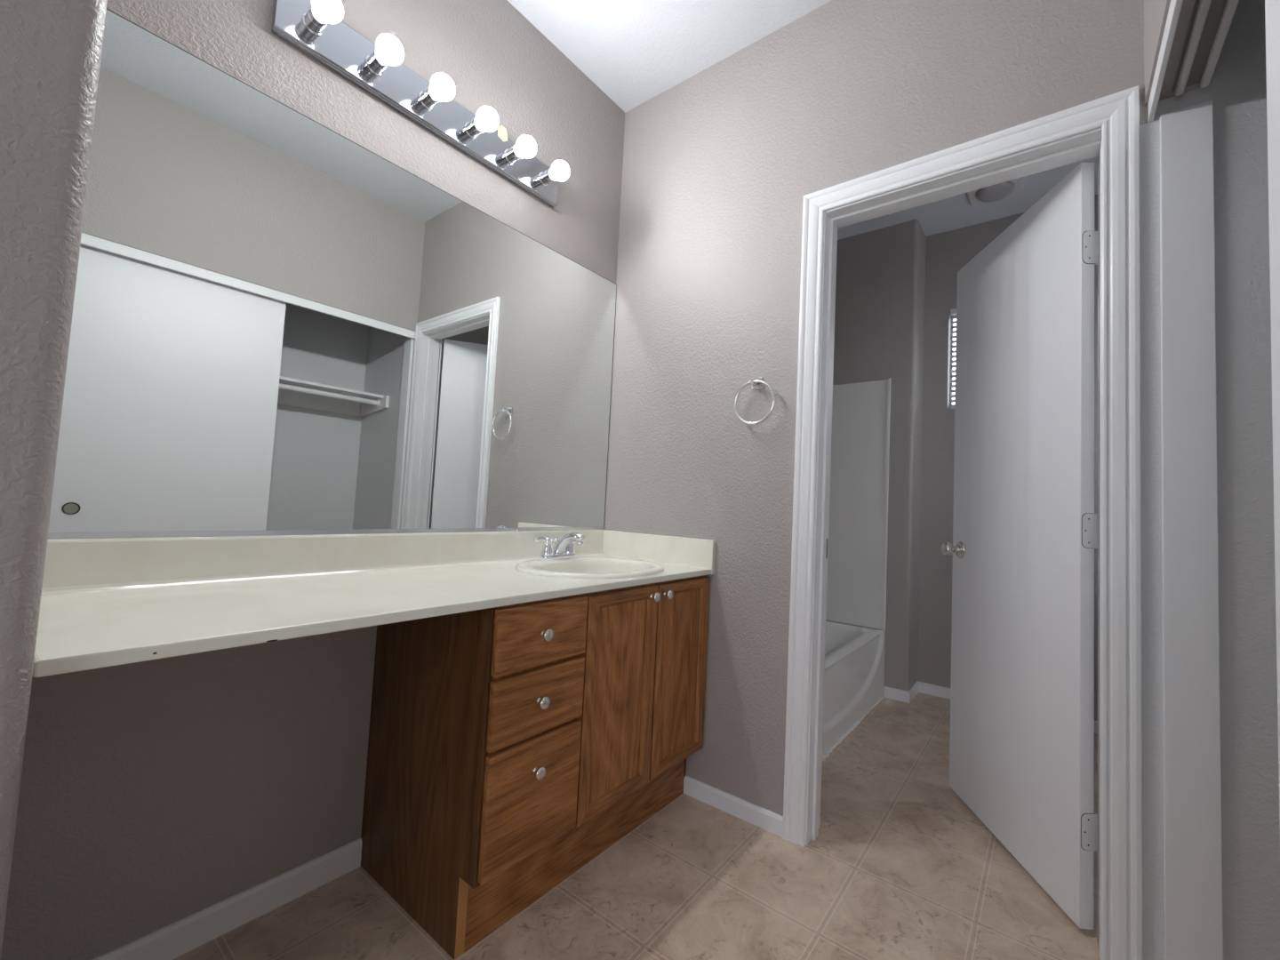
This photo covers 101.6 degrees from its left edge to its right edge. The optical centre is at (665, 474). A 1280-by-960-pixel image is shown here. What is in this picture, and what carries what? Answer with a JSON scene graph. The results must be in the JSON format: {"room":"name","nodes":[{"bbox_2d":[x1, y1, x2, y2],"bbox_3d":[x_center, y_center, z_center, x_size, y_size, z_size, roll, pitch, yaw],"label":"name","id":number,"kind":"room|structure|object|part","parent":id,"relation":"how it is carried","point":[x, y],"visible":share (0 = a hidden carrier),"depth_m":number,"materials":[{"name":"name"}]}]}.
{"room":"bathroom vanity area","nodes":[
{"label":"bathroom vanity area","id":0,"kind":"room"},
{"bbox_2d":[0,0,107,959],"bbox_3d":[-0.982,-0.352,0.768,0.600,2.776,0.125,0,-4,37],"label":"wall","id":1,"kind":"structure","parent":0,"point":[51,51],"depth_m":0.60,"materials":[{"name":"beige paint"}]},
{"bbox_2d":[0,0,625,959],"bbox_3d":[-0.738,-0.289,1.695,0.120,2.776,5.700,0,-4,37],"label":"wall","id":2,"kind":"structure","parent":0,"point":[154,794],"depth_m":1.26,"materials":[{"name":"beige paint"}]},
{"bbox_2d":[92,837,362,959],"bbox_3d":[-1.045,1.024,1.185,0.012,0.072,0.664,0,-4,37],"label":"baseboard","id":3,"kind":"structure","parent":2,"relation":"attached to","point":[171,941],"depth_m":1.23,"materials":[{"name":"white paint"}]},
{"bbox_2d":[41,529,603,595],"bbox_3d":[-0.731,0.228,1.581,0.032,0.103,1.556,0,-4,37],"label":"backsplash","id":4,"kind":"structure","parent":2,"relation":"attached to","point":[71,565],"depth_m":1.26,"materials":[{"name":"beige stone"}]},
{"bbox_2d":[48,8,616,538],"bbox_3d":[-0.706,-0.357,1.628,0.010,1.070,1.574,0,-4,37],"label":"vanity mirror","id":5,"kind":"object","parent":2,"relation":"attached to","point":[280,326],"visible":0.79,"depth_m":1.32,"materials":[{"name":"white mirror"}]},
{"bbox_2d":[271,0,569,207],"bbox_3d":[-0.636,-1.132,1.600,0.149,0.156,0.899,0,-4,37],"label":"vanity light","id":6,"kind":"object","parent":2,"relation":"attached to","point":[315,28],"visible":1,"depth_m":1.51,"materials":[{"name":"silver metal"}]},
{"bbox_2d":[302,0,343,36],"bbox_3d":[-0.850,-1.148,1.295,0.125,0.068,0.068,0,-4,37],"label":"bulb","id":7,"kind":"object","parent":6,"relation":"attached to","point":[320,18],"depth_m":1.29,"materials":[{"name":"white glass"}]},
{"bbox_2d":[365,33,403,75],"bbox_3d":[-0.760,-1.137,1.415,0.125,0.068,0.068,0,-4,37],"label":"bulb","id":8,"kind":"object","parent":6,"relation":"attached to","point":[388,53],"depth_m":1.40,"materials":[{"name":"white glass"}]},
{"bbox_2d":[418,72,455,110],"bbox_3d":[-0.670,-1.127,1.535,0.125,0.068,0.068,0,-4,37],"label":"bulb","id":9,"kind":"object","parent":6,"relation":"attached to","point":[442,88],"depth_m":1.52,"materials":[{"name":"white glass"}]},
{"bbox_2d":[464,105,498,138],"bbox_3d":[-0.580,-1.116,1.655,0.125,0.068,0.068,0,-4,37],"label":"bulb","id":10,"kind":"object","parent":6,"relation":"attached to","point":[486,119],"depth_m":1.64,"materials":[{"name":"white glass"}]},
{"bbox_2d":[504,135,536,164],"bbox_3d":[-0.490,-1.105,1.775,0.125,0.068,0.068,0,-4,37],"label":"bulb","id":11,"kind":"object","parent":6,"relation":"attached to","point":[525,147],"depth_m":1.76,"materials":[{"name":"white glass"}]},
{"bbox_2d":[538,160,569,186],"bbox_3d":[-0.400,-1.094,1.896,0.125,0.068,0.068,0,-4,37],"label":"bulb","id":12,"kind":"object","parent":6,"relation":"attached to","point":[559,171],"depth_m":1.88,"materials":[{"name":"white glass"}]},
{"bbox_2d":[172,692,1099,959],"bbox_3d":[0.516,1.142,0.627,3.420,0.080,5.700,0,-4,37],"label":"floor","id":13,"kind":"structure","parent":0,"point":[899,866],"depth_m":1.39,"materials":[{"name":"beige tile"}]},
{"bbox_2d":[360,575,709,959],"bbox_3d":[-0.330,0.722,1.665,0.577,0.794,0.912,0,-4,37],"label":"vanity cabinet","id":14,"kind":"object","parent":13,"relation":"on","point":[511,747],"visible":0.95,"depth_m":1.33,"materials":[{"name":"brown wood"}]},
{"bbox_2d":[32,529,715,677],"bbox_3d":[-0.513,0.240,1.430,0.562,0.124,1.577,0,-4,37],"label":"countertop","id":15,"kind":"structure","parent":14,"relation":"on","point":[106,602],"depth_m":1.12,"materials":[{"name":"beige stone"}]},
{"bbox_2d":[533,532,584,559],"bbox_3d":[-0.371,0.250,1.860,0.172,0.099,0.173,3,-3,-7],"label":"faucet","id":16,"kind":"object","parent":15,"relation":"on","point":[564,548],"visible":1,"depth_m":1.82,"materials":[{"name":"silver metal"}]},
{"bbox_3d":[-0.423,0.245,1.806,0.045,0.062,0.088,0,-4,37],"label":"handle","id":17,"kind":"part","parent":16,"relation":"part of","materials":[{"name":"silver metal"}]},
{"bbox_3d":[-0.340,0.247,1.835,0.154,0.094,0.048,0,-4,37],"label":"spout","id":18,"kind":"part","parent":16,"relation":"part of","materials":[{"name":"silver metal"}]},
{"bbox_3d":[-0.337,0.256,1.922,0.045,0.062,0.088,0,-4,37],"label":"handle","id":19,"kind":"part","parent":16,"relation":"part of","materials":[{"name":"silver metal"}]},
{"bbox_2d":[515,557,663,578],"bbox_3d":[-0.246,0.380,1.742,0.448,0.161,0.524,0,-4,37],"label":"sink","id":20,"kind":"object","parent":15,"relation":"in","point":[578,567],"visible":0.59,"depth_m":1.79,"materials":[{"name":"white ceramic"}]},
{"bbox_3d":[-0.617,0.690,1.321,0.530,0.794,0.014,0,-4,37],"label":"panel","id":21,"kind":"part","parent":14,"relation":"part of","materials":[{"name":"brown wood"}]},
{"bbox_3d":[-0.316,0.773,1.264,0.019,0.271,0.282,0,-4,37],"label":"drawer","id":22,"kind":"part","parent":14,"relation":"part of","materials":[{"name":"brown wood"}]},
{"bbox_3d":[-0.306,0.551,1.276,0.019,0.154,0.282,0,-4,37],"label":"drawer","id":23,"kind":"part","parent":14,"relation":"part of","materials":[{"name":"brown wood"}]},
{"bbox_3d":[-0.301,0.710,1.245,0.028,0.031,0.031,0,-4,37],"label":"knob","id":24,"kind":"part","parent":14,"relation":"part of","materials":[{"name":"silver metal"}]},
{"bbox_3d":[-0.298,0.389,1.285,0.019,0.151,0.282,0,-4,37],"label":"drawer","id":25,"kind":"part","parent":14,"relation":"part of","materials":[{"name":"brown wood"}]},
{"bbox_3d":[-0.293,0.546,1.254,0.028,0.031,0.031,0,-4,37],"label":"knob","id":26,"kind":"part","parent":14,"relation":"part of","materials":[{"name":"silver metal"}]},
{"bbox_3d":[-0.286,0.387,1.263,0.028,0.031,0.031,0,-4,37],"label":"knob","id":27,"kind":"part","parent":14,"relation":"part of","materials":[{"name":"silver metal"}]},
{"bbox_3d":[-0.140,0.634,1.530,0.018,0.616,0.883,0,-4,37],"label":"frame","id":28,"kind":"part","parent":14,"relation":"part of","materials":[{"name":"brown wood"}]},
{"bbox_3d":[-0.131,0.637,1.511,0.019,0.601,0.304,0,-4,37],"label":"door","id":29,"kind":"part","parent":14,"relation":"part of","materials":[{"name":"brown wood"}]},
{"bbox_3d":[-0.134,0.637,1.514,0.008,0.527,0.216,0,-4,37],"label":"panel","id":30,"kind":"part","parent":14,"relation":"part of","materials":[{"name":"brown wood"}]},
{"bbox_3d":[-0.030,0.376,1.605,0.028,0.031,0.031,0,-4,37],"label":"knob","id":31,"kind":"part","parent":14,"relation":"part of","materials":[{"name":"silver metal"}]},
{"bbox_3d":[0.011,0.381,1.659,0.028,0.031,0.031,0,-4,37],"label":"knob","id":32,"kind":"part","parent":14,"relation":"part of","materials":[{"name":"silver metal"}]},
{"bbox_3d":[0.053,0.659,1.756,0.019,0.601,0.296,0,-4,37],"label":"door","id":33,"kind":"part","parent":14,"relation":"part of","materials":[{"name":"brown wood"}]},
{"bbox_3d":[0.049,0.659,1.759,0.008,0.527,0.208,0,-4,37],"label":"panel","id":34,"kind":"part","parent":14,"relation":"part of","materials":[{"name":"brown wood"}]},
{"bbox_3d":[-0.081,0.754,2.037,0.530,0.794,0.014,0,-4,37],"label":"panel","id":35,"kind":"part","parent":14,"relation":"part of","materials":[{"name":"brown wood"}]},
{"bbox_2d":[822,619,885,761],"bbox_3d":[0.521,1.030,2.634,0.780,0.384,1.463,0,-4,37],"label":"bathtub","id":36,"kind":"object","parent":13,"relation":"on","point":[854,654],"visible":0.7,"depth_m":2.61,"materials":[{"name":"white ceramic"}]},
{"bbox_2d":[824,619,884,669],"bbox_3d":[0.516,0.996,2.641,0.762,0.314,1.463,0,-4,37],"label":"basin","id":37,"kind":"object","parent":36,"relation":"in","point":[848,646],"depth_m":2.86,"materials":[{"name":"white ceramic"}]},
{"bbox_2d":[507,0,1098,239],"bbox_3d":[0.649,-1.706,0.784,3.420,0.080,5.700,0,-4,37],"label":"ceiling","id":38,"kind":"structure","parent":0,"point":[635,52],"depth_m":1.98,"materials":[{"name":"white paint"}]},
{"bbox_2d":[966,176,1023,206],"bbox_3d":[1.725,-1.481,2.732,0.250,0.054,0.250,0,-4,37],"label":"ceiling vent","id":39,"kind":"object","parent":38,"relation":"in","point":[1010,188],"visible":0.67,"depth_m":2.72,"materials":[{"name":"grey plastic"}]},
{"bbox_2d":[832,219,926,691],"bbox_3d":[1.167,-0.107,3.396,0.893,2.776,0.360,0,-4,37],"label":"wall","id":40,"kind":"structure","parent":0,"point":[880,282],"depth_m":3.08,"materials":[{"name":"beige paint"}]},
{"bbox_2d":[825,378,890,630],"bbox_3d":[0.559,0.108,2.688,0.768,1.463,1.464,0,-4,37],"label":"tub surround","id":41,"kind":"object","parent":40,"relation":"attached to","point":[858,525],"visible":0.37,"depth_m":3.13,"materials":[{"name":"white plastic"}]},
{"bbox_2d":[883,680,1097,733],"bbox_3d":[1.935,1.249,2.616,1.532,0.058,0.252,0,-4,37],"label":"baseboard","id":42,"kind":"structure","parent":40,"relation":"attached to","point":[897,694],"depth_m":2.98,"materials":[{"name":"white wood"}]},
{"bbox_2d":[604,0,1279,959],"bbox_3d":[0.752,-0.226,1.583,2.400,2.776,0.119,0,-4,37],"label":"wall","id":43,"kind":"structure","parent":0,"point":[719,165],"depth_m":1.72,"materials":[{"name":"beige paint"}]},
{"bbox_2d":[683,775,783,837],"bbox_3d":[0.224,1.123,1.779,0.383,0.058,0.012,0,-4,37],"label":"baseboard","id":44,"kind":"structure","parent":43,"relation":"attached to","point":[764,819],"depth_m":1.76,"materials":[{"name":"white"}]},
{"bbox_2d":[733,376,775,424],"bbox_3d":[0.317,-0.257,1.812,0.157,0.173,0.046,0,-4,37],"label":"towel ring","id":45,"kind":"object","parent":43,"relation":"attached to","point":[756,383],"visible":1,"depth_m":1.81,"materials":[{"name":"silver metal"}]},
{"bbox_3d":[0.311,-0.323,1.818,0.020,0.020,0.038,0,-4,37],"label":"post","id":46,"kind":"part","parent":45,"relation":"part of","materials":[{"name":"silver metal"}]},
{"bbox_2d":[782,85,1143,959],"bbox_3d":[0.803,0.110,1.517,0.848,2.104,0.152,0,-4,37],"label":"door frame","id":47,"kind":"structure","parent":43,"relation":"attached to","point":[1107,127],"depth_m":1.35,"materials":[{"name":"white wood"}]},
{"bbox_3d":[0.843,0.115,1.570,0.848,2.104,0.018,0,-4,37],"label":"casing","id":48,"kind":"part","parent":47,"relation":"part of","materials":[{"name":"white"}]},
{"bbox_2d":[941,162,1097,929],"bbox_3d":[1.129,0.166,1.708,0.167,2.008,0.679,2,-3,3],"label":"door","id":49,"kind":"structure","parent":43,"relation":"in","point":[1025,522],"depth_m":1.57,"materials":[{"name":"white paint"}]},
{"bbox_3d":[1.089,0.283,1.982,0.066,0.064,0.064,2,-3,3],"label":"knob","id":50,"kind":"part","parent":49,"relation":"part of","materials":[{"name":"silver metal"}]},
{"bbox_2d":[1160,99,1223,959],"bbox_3d":[1.162,0.154,1.157,0.087,2.010,0.016,0,-4,37],"label":"trim","id":51,"kind":"structure","parent":43,"relation":"attached to","point":[1191,694],"depth_m":1.15,"materials":[{"name":"white"}]},
{"bbox_2d":[917,194,1097,720],"bbox_3d":[2.199,-0.093,2.772,1.507,2.776,0.120,0,-4,37],"label":"wall","id":52,"kind":"structure","parent":0,"point":[947,252],"depth_m":3.11,"materials":[{"name":"beige paint"}]},
{"bbox_2d":[949,314,956,407],"bbox_3d":[1.988,-0.688,3.024,0.592,0.612,0.045,0,-4,37],"label":"window","id":53,"kind":"structure","parent":52,"relation":"in","point":[954,319],"depth_m":3.19,"materials":[{"name":"white"}]},
{"bbox_2d":[949,308,956,408],"bbox_3d":[1.951,-0.695,2.974,0.580,0.608,0.030,0,-4,37],"label":"window blind","id":54,"kind":"object","parent":53,"relation":"attached to","point":[953,312],"visible":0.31,"depth_m":3.14,"materials":[{"name":"white plastic"}]},
{"bbox_3d":[1.965,-0.983,2.990,0.580,0.030,0.030,0,-4,37],"label":"head rail","id":55,"kind":"part","parent":54,"relation":"part of","materials":[{"name":"white plastic"}]},
{"bbox_3d":[1.978,-0.688,3.031,0.547,0.542,0.004,0,-4,37],"label":"pane","id":56,"kind":"part","parent":53,"relation":"part of","materials":[{"name":"white glass"}]},
{"bbox_2d":[1144,0,1234,106],"bbox_3d":[0.684,-0.287,0.539,0.110,2.776,1.645,0,-4,37],"label":"wall","id":57,"kind":"structure","parent":0,"point":[1156,12],"depth_m":1.15,"materials":[{"name":"beige paint"}]},
{"bbox_2d":[1147,0,1183,121],"bbox_3d":[0.707,-0.927,0.639,0.010,0.046,1.540,0,-4,37],"label":"trim","id":58,"kind":"structure","parent":57,"relation":"attached to","point":[1175,5],"depth_m":1.09,"materials":[{"name":"white wood"}]},
{"bbox_2d":[1171,0,1239,95],"bbox_3d":[0.758,-0.938,0.599,0.064,0.023,1.495,0,-4,37],"label":"closet track","id":59,"kind":"object","parent":57,"relation":"attached to","point":[1211,20],"visible":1,"depth_m":1.08,"materials":[{"name":"grey metal"}]},
{"bbox_3d":[0.744,-0.936,0.613,0.016,0.019,1.481,0,-4,37],"label":"rail","id":60,"kind":"part","parent":59,"relation":"part of","materials":[{"name":"grey metal"}]},
{"bbox_3d":[0.777,-0.936,0.589,0.016,0.019,1.481,0,-4,37],"label":"rail","id":61,"kind":"part","parent":59,"relation":"part of","materials":[{"name":"grey metal"}]},
{"bbox_2d":[1264,0,1279,823],"bbox_3d":[0.517,0.062,0.321,0.028,2.021,0.762,0,-4,37],"label":"sliding door","id":62,"kind":"structure","parent":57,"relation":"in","point":[1272,7],"depth_m":0.63,"materials":[{"name":"white paint"}]}
]}

